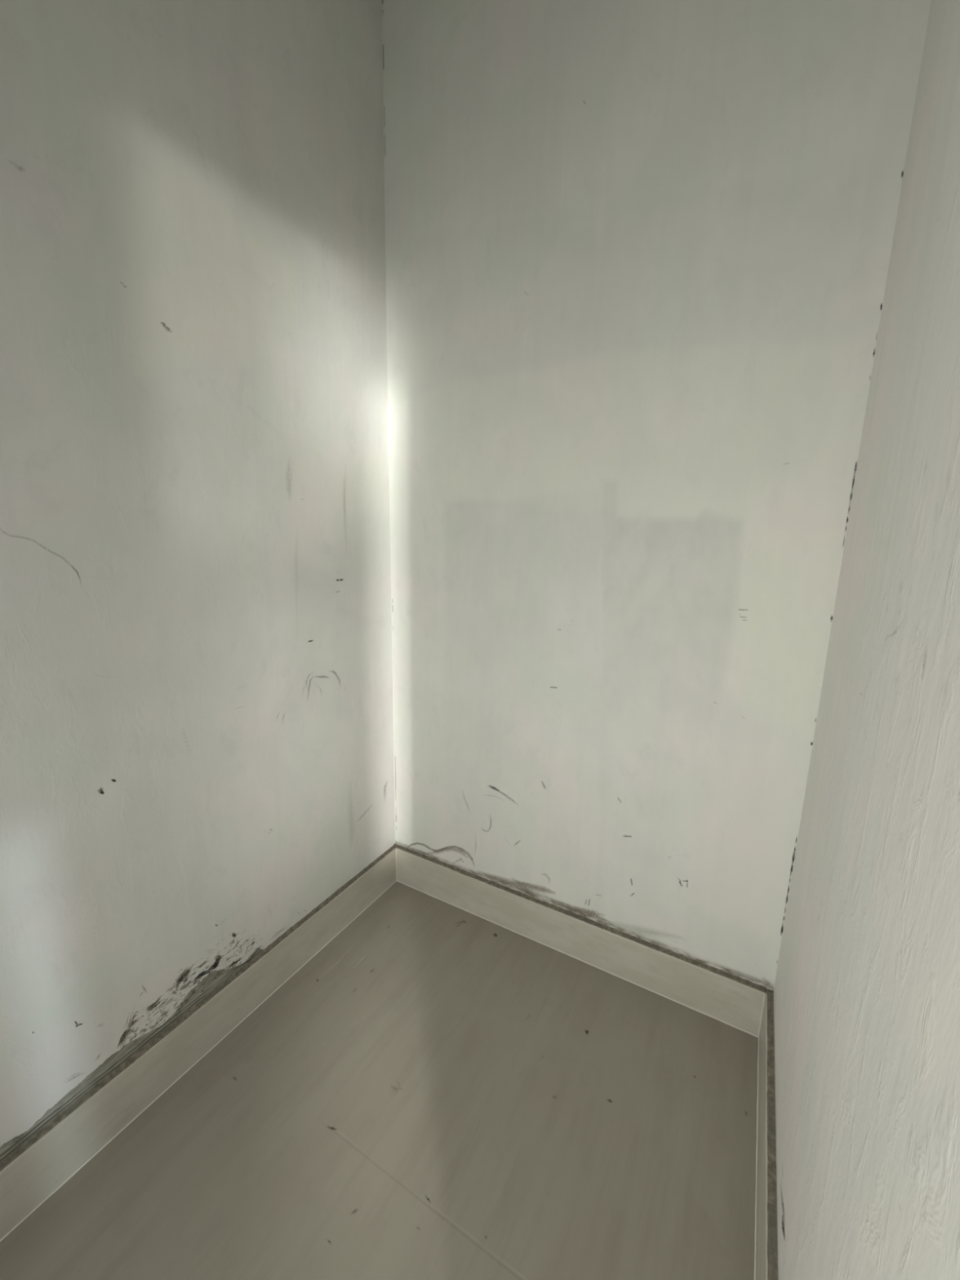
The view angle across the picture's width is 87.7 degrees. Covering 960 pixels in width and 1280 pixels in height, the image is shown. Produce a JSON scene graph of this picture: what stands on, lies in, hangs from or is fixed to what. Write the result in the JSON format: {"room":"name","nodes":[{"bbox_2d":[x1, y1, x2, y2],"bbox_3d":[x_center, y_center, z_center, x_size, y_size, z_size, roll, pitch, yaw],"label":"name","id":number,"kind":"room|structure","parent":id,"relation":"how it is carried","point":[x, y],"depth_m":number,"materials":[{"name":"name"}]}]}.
{"room":"empty room","nodes":[
{"label":"empty room","id":0,"kind":"room"},
{"bbox_2d":[0,0,395,1161],"bbox_3d":[-0.947,-0.252,0.657,0.102,2.800,2.450,7,13,29],"label":"wall","id":1,"kind":"structure","parent":0,"point":[197,710],"depth_m":1.08,"materials":[{"name":"paint"}]},
{"bbox_2d":[0,844,398,1241],"bbox_3d":[-0.920,1.056,0.890,0.020,0.145,2.450,7,13,29],"label":"baseboard","id":2,"kind":"structure","parent":1,"relation":"attached to","point":[33,1171],"depth_m":1.18,"materials":[{"name":"wood"}]},
{"bbox_2d":[0,881,758,1279],"bbox_3d":[0.353,1.562,-0.940,4.300,0.080,4.700,7,13,29],"label":"floor","id":3,"kind":"structure","parent":0,"point":[442,1091],"depth_m":1.10,"materials":[{"name":"beige laminate"}]},
{"bbox_2d":[381,0,931,991],"bbox_3d":[0.275,-0.383,1.421,1.272,2.800,0.101,7,13,29],"label":"wall","id":4,"kind":"structure","parent":0,"point":[637,252],"depth_m":1.29,"materials":[{"name":"paint"}]},
{"bbox_2d":[395,844,765,1037],"bbox_3d":[0.219,0.928,1.632,1.232,0.145,0.021,7,13,29],"label":"baseboard","id":5,"kind":"structure","parent":4,"relation":"attached to","point":[734,1001],"depth_m":1.55,"materials":[{"name":"wood"}]},
{"bbox_2d":[773,0,959,1279],"bbox_3d":[0.243,-0.098,0.004,0.100,2.800,2.450,7,13,29],"label":"wall","id":6,"kind":"structure","parent":0,"point":[867,985],"depth_m":0.59,"materials":[{"name":"paint"}]},
{"bbox_2d":[754,989,777,1279],"bbox_3d":[0.434,1.107,0.761,0.020,0.145,1.360,7,13,29],"label":"baseboard","id":7,"kind":"structure","parent":6,"relation":"attached to","point":[766,1248],"depth_m":0.99,"materials":[{"name":"wood"}]}
]}

